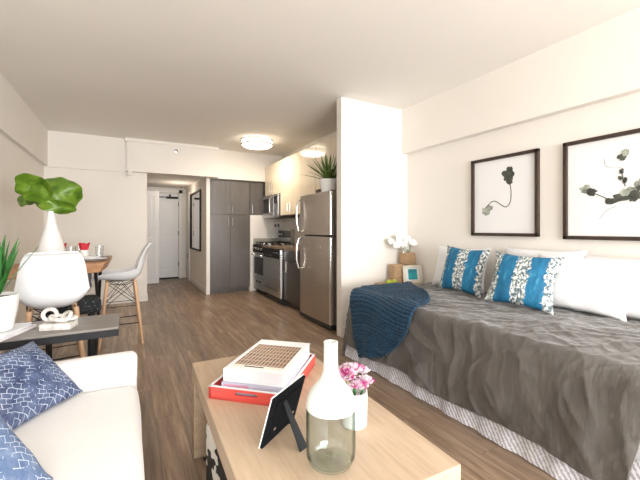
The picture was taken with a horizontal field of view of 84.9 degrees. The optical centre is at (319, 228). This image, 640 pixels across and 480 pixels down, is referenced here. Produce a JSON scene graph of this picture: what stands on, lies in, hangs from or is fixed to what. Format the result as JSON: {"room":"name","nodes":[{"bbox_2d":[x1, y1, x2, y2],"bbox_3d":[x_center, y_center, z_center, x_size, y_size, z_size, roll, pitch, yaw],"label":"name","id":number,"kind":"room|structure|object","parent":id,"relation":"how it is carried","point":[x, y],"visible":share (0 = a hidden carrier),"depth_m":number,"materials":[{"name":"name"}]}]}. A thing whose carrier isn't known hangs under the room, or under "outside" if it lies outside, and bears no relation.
{"room":"studio apartment","nodes":[
{"label":"studio apartment","id":0,"kind":"room"},
{"bbox_2d":[0,133,43,322],"bbox_3d":[-1.555,-0.130,0.402,0.160,2.660,10.800,0,0,-29],"label":"wall","id":1,"kind":"structure","parent":0,"point":[25,224],"depth_m":3.90,"materials":[{"name":"paint"}]},
{"bbox_2d":[0,309,41,353],"bbox_3d":[-1.499,1.145,0.481,0.015,0.110,10.685,0,0,-29],"label":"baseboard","id":2,"kind":"structure","parent":1,"relation":"attached to","point":[34,312],"depth_m":4.64,"materials":[{"name":"paint"}]},
{"bbox_2d":[0,72,47,165],"bbox_3d":[-1.480,-1.198,0.483,0.050,0.525,10.670,0,0,-29],"label":"trim","id":3,"kind":"structure","parent":1,"relation":"attached to","point":[19,124],"depth_m":3.90,"materials":[{"name":"paint"}]},
{"bbox_2d":[44,149,282,297],"bbox_3d":[-2.511,-0.130,6.105,3.970,2.660,0.120,0,0,-29],"label":"wall","id":4,"kind":"structure","parent":0,"point":[111,214],"depth_m":5.63,"materials":[{"name":"paint"}]},
{"bbox_2d":[48,130,126,171],"bbox_3d":[-3.584,-1.190,5.431,1.020,0.540,0.030,0,0,-29],"label":"trim","id":5,"kind":"structure","parent":4,"relation":"attached to","point":[65,149],"depth_m":5.40,"materials":[{"name":"paint"}]},
{"bbox_2d":[101,294,146,304],"bbox_3d":[-3.479,1.145,5.497,1.368,0.110,0.015,0,0,-29],"label":"baseboard","id":6,"kind":"structure","parent":4,"relation":"attached to","point":[142,298],"depth_m":5.66,"materials":[{"name":"paint"}]},
{"bbox_2d":[125,137,218,177],"bbox_3d":[-2.492,-1.160,5.987,1.470,0.600,0.145,0,0,-29],"label":"trim","id":7,"kind":"structure","parent":4,"relation":"attached to","point":[143,156],"depth_m":5.92,"materials":[{"name":"paint"}]},
{"bbox_2d":[206,177,209,294],"bbox_3d":[-2.046,0.100,6.397,0.063,2.200,0.015,0,0,-29],"label":"trim","id":8,"kind":"structure","parent":4,"relation":"attached to","point":[207,179],"depth_m":6.38,"materials":[{"name":"paint"}]},
{"bbox_2d":[147,187,185,277],"bbox_3d":[-3.967,0.000,8.374,1.700,2.400,0.100,0,0,-29],"label":"wall","id":9,"kind":"structure","parent":0,"point":[161,188],"depth_m":8.64,"materials":[{"name":"paint"}]},
{"bbox_2d":[147,189,181,277],"bbox_3d":[-3.788,0.130,8.370,0.910,2.140,0.080,0,0,-29],"label":"trim","id":10,"kind":"structure","parent":9,"relation":"attached to","point":[179,192],"depth_m":8.54,"materials":[{"name":"paint"}]},
{"bbox_2d":[159,193,178,278],"bbox_3d":[-3.775,0.170,8.357,0.760,2.060,0.105,0,0,-29],"label":"door","id":11,"kind":"structure","parent":9,"relation":"in","point":[168,202],"depth_m":8.44,"materials":[{"name":"paint"}]},
{"bbox_2d":[147,173,201,188],"bbox_3d":[-3.362,-1.050,7.178,1.610,0.100,2.780,0,0,-29],"label":"ceiling","id":12,"kind":"structure","parent":0,"point":[153,180],"depth_m":7.22,"materials":[{"name":"paint"}]},
{"bbox_2d":[186,177,205,287],"bbox_3d":[-2.673,0.100,7.544,0.046,2.200,2.600,0,0,-29],"label":"wall","id":13,"kind":"structure","parent":0,"point":[197,259],"depth_m":6.85,"materials":[{"name":"paint"}]},
{"bbox_2d":[186,196,187,278],"bbox_3d":[-3.197,0.195,8.420,0.025,1.990,0.400,0,0,-29],"label":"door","id":14,"kind":"structure","parent":13,"relation":"in","point":[186,196],"depth_m":8.39,"materials":[{"name":"paint"}]},
{"bbox_2d":[188,192,189,280],"bbox_3d":[-3.056,0.170,8.167,0.027,2.060,0.140,0,0,-29],"label":"trim","id":15,"kind":"structure","parent":13,"relation":"attached to","point":[188,192],"depth_m":8.11,"materials":[{"name":"paint"}]},
{"bbox_2d":[190,189,200,251],"bbox_3d":[-2.654,-0.170,7.429,0.030,1.228,1.248,0,0,-29],"label":"wall mirror","id":16,"kind":"object","parent":13,"relation":"attached to","point":[195,198],"visible":1,"depth_m":7.43,"materials":[{"name":"mirror"}]},
{"bbox_2d":[191,192,198,248],"bbox_3d":[-2.643,-0.170,7.435,0.006,1.180,1.200,0,0,-29],"label":"mirror glass","id":17,"kind":"object","parent":16,"relation":"attached to","point":[194,196],"depth_m":7.43,"materials":[{"name":"silver mirror"}]},
{"bbox_2d":[190,277,205,293],"bbox_3d":[-2.522,1.145,7.205,0.014,0.110,1.860,0,0,-29],"label":"baseboard","id":18,"kind":"structure","parent":13,"relation":"attached to","point":[202,288],"depth_m":7.07,"materials":[{"name":"paint"}]},
{"bbox_2d":[217,179,264,196],"bbox_3d":[-1.564,-0.130,7.331,1.690,2.660,0.100,0,0,-29],"label":"wall","id":19,"kind":"structure","parent":0,"point":[217,179],"depth_m":7.47,"materials":[{"name":"paint"}]},
{"bbox_2d":[249,215,280,290],"bbox_3d":[-1.105,0.465,6.996,0.648,1.470,0.170,0,0,-29],"label":"wall","id":20,"kind":"structure","parent":0,"point":[260,227],"depth_m":6.86,"materials":[{"name":"paint"}]},
{"bbox_2d":[250,182,262,214],"bbox_3d":[-1.264,-0.597,6.899,0.270,0.646,0.186,0,0,-29],"label":"upper cabinet","id":21,"kind":"object","parent":20,"relation":"on","point":[256,188],"visible":0.92,"depth_m":6.85,"materials":[{"name":"grey laminate"}]},
{"bbox_2d":[253,238,278,242],"bbox_3d":[-1.043,0.228,6.921,0.570,0.095,0.019,0,0,-29],"label":"backsplash strip","id":22,"kind":"object","parent":20,"relation":"attached to","point":[255,240],"visible":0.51,"depth_m":6.87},
{"bbox_2d":[274,223,279,227],"bbox_3d":[-0.866,-0.070,7.026,0.140,0.110,0.009,0,0,-29],"label":"outlet plate","id":23,"kind":"object","parent":20,"relation":"attached to","point":[276,225],"visible":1,"depth_m":7.03,"materials":[{"name":"plastic"}]},
{"bbox_2d":[1,277,556,479],"bbox_3d":[-0.372,1.250,2.705,4.550,0.100,13.700,0,0,-29],"label":"floor","id":24,"kind":"structure","parent":0,"point":[182,325],"depth_m":3.17,"materials":[{"name":"brown wood"}]},
{"bbox_2d":[14,251,89,360],"bbox_3d":[-1.879,0.675,2.466,0.418,1.054,0.560,0,0,-38],"label":"counter stool","id":25,"kind":"object","parent":24,"relation":"on","point":[56,280],"visible":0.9,"depth_m":2.31,"materials":[{"name":"white plastic"}]},
{"bbox_2d":[7,255,111,355],"bbox_3d":[-2.391,0.755,3.307,0.713,0.909,1.252,0,0,-29],"label":"dining table","id":26,"kind":"object","parent":24,"relation":"on","point":[95,267],"visible":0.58,"depth_m":3.20,"materials":[{"name":"brown wood"}]},
{"bbox_2d":[37,211,64,252],"bbox_3d":[-2.341,0.072,3.050,0.202,0.455,0.202,0,0,-29],"label":"vase","id":27,"kind":"object","parent":26,"relation":"on","point":[51,240],"visible":0.73,"depth_m":3.01,"materials":[{"name":"white ceramic"}]},
{"bbox_2d":[15,173,82,213],"bbox_3d":[-2.350,-0.248,3.043,0.467,0.440,0.192,0,0,-29],"label":"leaves","id":28,"kind":"object","parent":27,"relation":"in","point":[59,195],"visible":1,"depth_m":3.03,"materials":[{"name":"green plant"}]},
{"bbox_2d":[79,250,88,256],"bbox_3d":[-2.306,0.253,3.423,0.080,0.095,0.080,0,0,-29],"label":"cup","id":29,"kind":"object","parent":26,"relation":"on","point":[84,253],"visible":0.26,"depth_m":3.39,"materials":[{"name":"white ceramic"}]},
{"bbox_2d":[78,242,89,249],"bbox_3d":[-2.303,0.211,3.422,0.092,0.157,0.094,0,0,19],"label":"napkin","id":30,"kind":"object","parent":29,"relation":"in","point":[83,246],"visible":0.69,"depth_m":3.40,"materials":[{"name":"red fabric"}]},
{"bbox_2d":[84,257,107,261],"bbox_3d":[-2.172,0.289,3.314,0.294,0.022,0.294,0,0,-29],"label":"dinner plate","id":31,"kind":"object","parent":26,"relation":"on","point":[100,258],"visible":0.57,"depth_m":3.26,"materials":[{"name":"white ceramic"}]},
{"bbox_2d":[83,256,100,259],"bbox_3d":[-2.172,0.276,3.314,0.170,0.025,0.170,0,0,-29],"label":"bowl","id":32,"kind":"object","parent":31,"relation":"on","point":[85,257],"visible":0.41,"depth_m":3.29,"materials":[{"name":"white ceramic"}]},
{"bbox_2d":[0,313,119,350],"bbox_3d":[-1.661,0.875,1.895,1.000,0.650,0.370,0,0,-29],"label":"console table","id":33,"kind":"object","parent":24,"relation":"on","point":[106,325],"visible":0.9,"depth_m":1.90,"materials":[{"name":"grey wood"}]},
{"bbox_2d":[0,324,36,341],"bbox_3d":[-1.680,0.543,1.816,0.220,0.014,0.290,0,0,-9],"label":"magazine","id":34,"kind":"object","parent":33,"relation":"on","point":[31,326],"visible":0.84,"depth_m":1.85,"materials":[{"name":"paper"}]},
{"bbox_2d":[0,322,31,338],"bbox_3d":[-1.682,0.530,1.809,0.210,0.012,0.270,0,0,-16],"label":"magazine","id":35,"kind":"object","parent":34,"relation":"on","point":[17,326],"visible":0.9,"depth_m":1.83,"materials":[{"name":"paper"}]},
{"bbox_2d":[0,236,38,332],"bbox_3d":[-1.683,0.271,1.812,0.283,0.504,0.268,0,0,13],"label":"potted snake plant","id":36,"kind":"object","parent":35,"relation":"on","point":[9,301],"visible":1,"depth_m":1.80,"materials":[{"name":"white ceramic"}]},
{"bbox_2d":[39,319,77,330],"bbox_3d":[-1.448,0.532,1.943,0.150,0.035,0.100,0,0,-13],"label":"marble block","id":37,"kind":"object","parent":33,"relation":"on","point":[46,326],"visible":0.87,"depth_m":1.90,"materials":[{"name":"stone"}]},
{"bbox_2d":[41,307,77,321],"bbox_3d":[-1.446,0.476,1.945,0.172,0.086,0.077,0,0,-13],"label":"knot sculpture","id":38,"kind":"object","parent":37,"relation":"on","point":[56,317],"visible":1,"depth_m":1.93,"materials":[{"name":"white ceramic"}]},
{"bbox_2d":[42,294,100,357],"bbox_3d":[-2.141,0.900,3.025,0.400,0.600,0.260,0,0,-41],"label":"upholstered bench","id":39,"kind":"object","parent":24,"relation":"on","point":[89,305],"visible":0.45,"depth_m":3.01,"materials":[{"name":"black fabric"}]},
{"bbox_2d":[12,351,144,479],"bbox_3d":[-1.032,0.799,0.860,1.087,0.803,1.728,0,0,-29],"label":"sofa","id":40,"kind":"object","parent":24,"relation":"on","point":[95,433],"visible":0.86,"depth_m":1.34,"materials":[{"name":"fabric"}]},
{"bbox_2d":[0,416,52,479],"bbox_3d":[-0.930,0.621,0.824,0.267,0.287,0.480,0,0,3],"label":"cushion","id":41,"kind":"object","parent":40,"relation":"on","point":[17,462],"visible":1,"depth_m":0.97,"materials":[{"name":"fabric"}]},
{"bbox_2d":[0,341,82,429],"bbox_3d":[-1.250,0.642,1.403,0.258,0.246,0.480,0,0,5],"label":"cushion","id":42,"kind":"object","parent":40,"relation":"on","point":[31,382],"visible":0.97,"depth_m":1.42,"materials":[{"name":"fabric"}]},
{"bbox_2d":[91,242,151,349],"bbox_3d":[-2.113,0.675,3.747,0.560,1.054,0.418,0,0,-31],"label":"counter stool","id":43,"kind":"object","parent":24,"relation":"on","point":[130,273],"visible":0.93,"depth_m":3.67,"materials":[{"name":"white plastic"}]},
{"bbox_2d":[203,422,226,479],"bbox_3d":[-0.229,1.004,1.550,0.416,0.397,0.414,0,0,41],"label":"pouf","id":44,"kind":"object","parent":24,"relation":"on","point":[214,468],"visible":0.1,"depth_m":1.47,"materials":[{"name":"white fur"}]},
{"bbox_2d":[210,179,249,293],"bbox_3d":[-1.807,0.140,6.813,0.755,2.120,0.556,0,0,-29],"label":"pantry cabinet","id":45,"kind":"object","parent":24,"relation":"on","point":[229,199],"visible":0.98,"depth_m":6.59,"materials":[{"name":"grey laminate"}]},
{"bbox_2d":[251,229,293,294],"bbox_3d":[-0.911,0.605,6.612,0.637,1.190,0.620,0,0,-29],"label":"gas range","id":46,"kind":"object","parent":24,"relation":"on","point":[286,237],"visible":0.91,"depth_m":6.50,"materials":[{"name":"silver metal"}]},
{"bbox_2d":[251,252,264,278],"bbox_3d":[-1.157,0.670,6.477,0.077,0.460,0.610,0,0,-29],"label":"oven","id":47,"kind":"object","parent":46,"relation":"in","point":[258,258],"depth_m":6.47,"materials":[{"name":"silver glass"}]},
{"bbox_2d":[253,243,289,245],"bbox_3d":[-0.886,0.291,6.626,0.580,0.018,0.620,0,0,-29],"label":"cooktop","id":48,"kind":"object","parent":46,"relation":"in","point":[260,244],"depth_m":6.45,"materials":[{"name":"black metal"}]},
{"bbox_2d":[263,247,288,305],"bbox_3d":[-0.544,0.762,5.958,0.622,0.875,0.810,0,0,-29],"label":"dishwasher","id":49,"kind":"object","parent":24,"relation":"on","point":[274,258],"visible":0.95,"depth_m":5.72,"materials":[{"name":"metal"}]},
{"bbox_2d":[284,250,299,309],"bbox_3d":[-0.172,0.762,5.306,0.617,0.875,0.670,0,0,-29],"label":"base cabinet","id":50,"kind":"object","parent":24,"relation":"on","point":[291,271],"visible":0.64,"depth_m":5.22,"materials":[{"name":"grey laminate"}]},
{"bbox_2d":[262,244,299,251],"bbox_3d":[-0.379,0.303,5.678,0.638,0.037,1.510,0,0,-29],"label":"countertop","id":51,"kind":"structure","parent":50,"relation":"on","point":[292,247],"depth_m":5.70,"materials":[{"name":"brown stone"}]},
{"bbox_2d":[296,189,336,330],"bbox_3d":[0.157,0.369,4.585,0.714,1.662,0.872,0,0,-29],"label":"refrigerator","id":52,"kind":"object","parent":24,"relation":"on","point":[318,211],"visible":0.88,"depth_m":4.33,"materials":[{"name":"silver metal"}]},
{"bbox_2d":[296,190,336,234],"bbox_3d":[-0.084,-0.188,4.452,0.164,0.525,0.872,0,0,-29],"label":"freezer","id":53,"kind":"object","parent":52,"relation":"in","point":[318,211],"depth_m":4.33,"materials":[{"name":"silver metal"}]},
{"bbox_2d":[300,154,336,191],"bbox_3d":[0.018,-0.707,4.317,0.493,0.514,0.672,0,0,-29],"label":"yucca","id":54,"kind":"object","parent":52,"relation":"on","point":[328,182],"visible":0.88,"depth_m":4.32,"materials":[{"name":"green plant"}]},
{"bbox_2d":[192,355,460,479],"bbox_3d":[-0.129,0.962,1.486,0.635,0.476,1.240,0,0,-27],"label":"coffee table","id":55,"kind":"object","parent":24,"relation":"on","point":[387,448],"visible":0.56,"depth_m":1.19,"materials":[{"name":"brown wood"}]},
{"bbox_2d":[209,353,314,405],"bbox_3d":[-0.251,0.697,1.688,0.346,0.054,0.481,0,0,14],"label":"serving tray","id":56,"kind":"object","parent":55,"relation":"on","point":[216,391],"visible":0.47,"depth_m":1.47,"materials":[{"name":"red paint"}]},
{"bbox_2d":[221,356,308,396],"bbox_3d":[-0.237,0.684,1.678,0.290,0.058,0.427,0,0,12],"label":"book","id":57,"kind":"object","parent":56,"relation":"on","point":[223,383],"visible":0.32,"depth_m":1.48,"materials":[{"name":"paper"}]},
{"bbox_2d":[223,339,309,387],"bbox_3d":[-0.234,0.627,1.674,0.278,0.056,0.405,0,0,14],"label":"book","id":58,"kind":"object","parent":57,"relation":"on","point":[274,363],"visible":1,"depth_m":1.57,"materials":[{"name":"paper"},{"name":"printed cardboard cover"}]},
{"bbox_2d":[235,344,300,367],"bbox_3d":[-0.236,0.600,1.664,0.230,0.001,0.270,0,0,14],"label":"photo","id":59,"kind":"object","parent":58,"relation":"on","point":[259,355],"depth_m":1.65},
{"bbox_2d":[258,374,307,451],"bbox_3d":[-0.092,0.636,1.218,0.142,0.179,0.215,0,0,26],"label":"photo frame","id":60,"kind":"object","parent":55,"relation":"on","point":[283,405],"visible":1,"depth_m":1.18,"materials":[{"name":"black metal"}]},
{"bbox_2d":[306,340,355,466],"bbox_3d":[0.033,0.532,1.079,0.153,0.371,0.153,0,0,-29],"label":"bottle vase","id":61,"kind":"object","parent":55,"relation":"on","point":[330,397],"visible":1,"depth_m":1.04,"materials":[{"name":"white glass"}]},
{"bbox_2d":[342,385,366,430],"bbox_3d":[0.127,0.660,1.296,0.096,0.128,0.096,0,0,-29],"label":"flower pot","id":62,"kind":"object","parent":55,"relation":"on","point":[360,400],"visible":0.48,"depth_m":1.25,"materials":[{"name":"ceramic"}]},
{"bbox_2d":[339,362,374,395],"bbox_3d":[0.126,0.579,1.291,0.148,0.165,0.149,0,0,-10],"label":"blooms","id":63,"kind":"object","parent":62,"relation":"in","point":[347,371],"visible":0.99,"depth_m":1.27,"materials":[{"name":"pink plant"}]},
{"bbox_2d":[374,282,422,284],"bbox_3d":[0.919,0.912,4.032,0.490,0.575,0.315,0,0,-29],"label":"nightstand","id":64,"kind":"object","parent":24,"relation":"on","point":[380,282],"visible":0.07,"depth_m":4.01,"materials":[{"name":"brown wood"}]},
{"bbox_2d":[389,264,403,282],"bbox_3d":[0.892,0.517,4.060,0.140,0.215,0.100,0,0,-23],"label":"wooden box","id":65,"kind":"object","parent":64,"relation":"on","point":[395,270],"visible":0.72,"depth_m":4.02,"materials":[{"name":"brown wood"}]},
{"bbox_2d":[399,252,414,265],"bbox_3d":[1.042,0.453,4.176,0.155,0.345,0.110,0,0,-29],"label":"flower pot","id":66,"kind":"object","parent":65,"relation":"on","point":[408,258],"visible":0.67,"depth_m":4.13,"materials":[{"name":"brown wood"}]},
{"bbox_2d":[388,234,416,252],"bbox_3d":[0.970,0.200,4.112,0.395,0.293,0.101,0,0,-30],"label":"orchid","id":67,"kind":"object","parent":66,"relation":"in","point":[401,242],"visible":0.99,"depth_m":4.10,"materials":[{"name":"white plant"}]},
{"bbox_2d":[402,265,422,282],"bbox_3d":[1.065,0.521,4.024,0.243,0.206,0.052,0,0,-15],"label":"picture frame","id":68,"kind":"object","parent":64,"relation":"on","point":[412,273],"visible":0.81,"depth_m":4.02,"materials":[{"name":"beige wood"}]},
{"bbox_2d":[408,269,417,279],"bbox_3d":[1.065,0.521,4.021,0.113,0.116,0.021,0,0,-15],"label":"print","id":69,"kind":"object","parent":68,"relation":"attached to","point":[412,273],"depth_m":4.02},
{"bbox_2d":[345,344,639,479],"bbox_3d":[1.316,0.922,2.564,1.186,0.555,2.391,0,0,-29],"label":"daybed","id":70,"kind":"object","parent":24,"relation":"on","point":[535,454],"visible":0.17,"depth_m":1.99,"materials":[{"name":"white fabric"}]},
{"bbox_2d":[342,282,639,479],"bbox_3d":[1.250,0.922,2.576,1.213,0.714,2.480,0,0,-29],"label":"duvet","id":71,"kind":"object","parent":70,"relation":"on","point":[566,382],"visible":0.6,"depth_m":1.87,"materials":[{"name":"grey fabric"}]},
{"bbox_2d":[349,281,429,358],"bbox_3d":[0.764,0.810,3.118,0.909,0.566,0.919,0,0,-29],"label":"knitted throw","id":72,"kind":"object","parent":71,"relation":"on","point":[381,314],"visible":1,"depth_m":2.87,"materials":[{"name":"blue fabric"}]},
{"bbox_2d":[432,246,490,293],"bbox_3d":[1.373,0.381,3.445,0.194,0.408,0.626,0,0,-24],"label":"pillow","id":73,"kind":"object","parent":71,"relation":"on","point":[442,253],"visible":0.29,"depth_m":3.58,"materials":[{"name":"fabric"}]},
{"bbox_2d":[437,245,490,297],"bbox_3d":[1.288,0.369,3.159,0.192,0.433,0.470,0,0,-39],"label":"striped cushion","id":74,"kind":"object","parent":71,"relation":"on","point":[463,270],"visible":1,"depth_m":3.08,"materials":[{"name":"blue fabric"}]},
{"bbox_2d":[483,251,564,314],"bbox_3d":[1.500,0.381,2.602,0.231,0.408,0.486,0,0,-40],"label":"striped cushion","id":75,"kind":"object","parent":71,"relation":"on","point":[520,280],"visible":1,"depth_m":2.54,"materials":[{"name":"blue fabric"}]},
{"bbox_2d":[505,246,587,257],"bbox_3d":[1.764,0.370,2.816,0.177,0.430,0.644,0,0,-32],"label":"pillow","id":76,"kind":"object","parent":71,"relation":"on","point":[509,250],"visible":0.17,"depth_m":2.83,"materials":[{"name":"fabric"}]},
{"bbox_2d":[538,252,634,321],"bbox_3d":[1.817,0.383,2.468,0.213,0.404,0.600,0,0,-40],"label":"pillow","id":77,"kind":"object","parent":71,"relation":"on","point":[595,286],"visible":0.77,"depth_m":2.35,"materials":[{"name":"fabric"}]},
{"bbox_2d":[574,255,639,318],"bbox_3d":[2.043,0.385,2.239,0.206,0.399,0.700,0,0,-29],"label":"pillow","id":78,"kind":"object","parent":71,"relation":"on","point":[630,290],"visible":0.34,"depth_m":2.22,"materials":[{"name":"fabric"}]},
{"bbox_2d":[281,131,336,244],"bbox_3d":[-0.020,-0.130,5.983,0.280,2.660,3.750,0,0,-29],"label":"wall","id":79,"kind":"structure","parent":0,"point":[289,223],"depth_m":6.48,"materials":[{"name":"paint"}]},
{"bbox_2d":[265,161,279,195],"bbox_3d":[-0.741,-0.922,6.584,0.406,0.575,0.776,0,0,-29],"label":"upper cabinet","id":80,"kind":"object","parent":79,"relation":"attached to","point":[272,172],"visible":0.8,"depth_m":6.49,"materials":[{"name":"beige laminate"}]},
{"bbox_2d":[263,193,298,218],"bbox_3d":[-0.775,-0.417,6.567,0.472,0.425,0.780,0,0,-29],"label":"microwave","id":81,"kind":"object","parent":80,"relation":"attached to","point":[271,203],"visible":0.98,"depth_m":6.35,"materials":[{"name":"silver metal"}]},
{"bbox_2d":[280,151,300,215],"bbox_3d":[-0.351,-0.725,5.873,0.406,0.970,0.833,0,0,-29],"label":"upper cabinet","id":82,"kind":"object","parent":79,"relation":"attached to","point":[290,167],"visible":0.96,"depth_m":5.77,"materials":[{"name":"beige laminate"}]},
{"bbox_2d":[301,144,320,195],"bbox_3d":[-0.034,-0.725,5.294,0.406,0.970,0.473,0,0,-29],"label":"upper cabinet","id":83,"kind":"object","parent":79,"relation":"attached to","point":[308,184],"visible":0.27,"depth_m":5.20,"materials":[{"name":"beige laminate"}]},
{"bbox_2d":[316,135,336,189],"bbox_3d":[0.303,-0.885,4.680,0.406,0.650,0.913,0,0,-29],"label":"upper cabinet","id":84,"kind":"object","parent":79,"relation":"attached to","point":[328,147],"visible":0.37,"depth_m":4.75,"materials":[{"name":"beige laminate"}]},
{"bbox_2d":[0,0,639,155],"bbox_3d":[0.145,-1.510,1.762,4.550,0.100,11.550,0,0,-29],"label":"ceiling","id":85,"kind":"structure","parent":0,"point":[211,73],"depth_m":2.95,"materials":[{"name":"paint"}]},
{"bbox_2d":[241,135,272,149],"bbox_3d":[-1.023,-1.390,5.689,0.524,0.140,0.524,0,0,-29],"label":"ceiling light","id":86,"kind":"object","parent":85,"relation":"attached to","point":[255,142],"visible":1,"depth_m":5.52,"materials":[{"name":"beige glass"}]},
{"bbox_2d":[319,178,336,191],"bbox_3d":[0.109,-0.536,4.406,0.248,0.172,0.248,0,0,-29],"label":"pot","id":87,"kind":"object","parent":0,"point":[326,184],"depth_m":4.31,"materials":[{"name":"white ceramic"}]},
{"bbox_2d":[337,97,406,336],"bbox_3d":[0.709,-0.130,4.187,1.130,2.660,0.100,0,0,-29],"label":"wall","id":88,"kind":"structure","parent":0,"point":[371,163],"depth_m":4.04,"materials":[{"name":"paint"}]},
{"bbox_2d":[407,92,639,291],"bbox_3d":[2.976,-0.130,1.051,0.170,2.660,7.580,0,0,-29],"label":"wall","id":89,"kind":"structure","parent":0,"point":[438,177],"depth_m":3.30,"materials":[{"name":"paint"}]},
{"bbox_2d":[471,148,539,236],"bbox_3d":[1.674,-0.305,3.211,0.035,0.740,0.650,0,0,-29],"label":"framed print","id":90,"kind":"object","parent":89,"relation":"attached to","point":[505,189],"visible":1,"depth_m":3.17,"materials":[{"name":"white paper"}]},
{"bbox_2d":[402,7,639,153],"bbox_3d":[2.844,-1.192,1.033,0.080,0.535,7.475,0,0,-29],"label":"beam","id":91,"kind":"structure","parent":89,"relation":"attached to","point":[600,63],"depth_m":2.87,"materials":[{"name":"paint"}]},
{"bbox_2d":[563,128,639,240],"bbox_3d":[2.099,-0.297,2.438,0.035,0.755,0.735,0,0,-29],"label":"framed print","id":92,"kind":"object","parent":89,"relation":"attached to","point":[601,174],"visible":1,"depth_m":2.53,"materials":[{"name":"white paper"}]},
{"bbox_3d":[-4.043,0.000,6.850,0.100,2.400,2.700,0,0,-29],"label":"wall","id":93,"kind":"structure","parent":0,"visible":0},
{"bbox_2d":[147,191,158,283],"bbox_3d":[-3.886,0.180,7.520,0.780,2.020,0.045,0,0,-29],"label":"door","id":94,"kind":"structure","parent":93,"relation":"in","point":[152,196],"depth_m":7.64,"materials":[{"name":"paint"}]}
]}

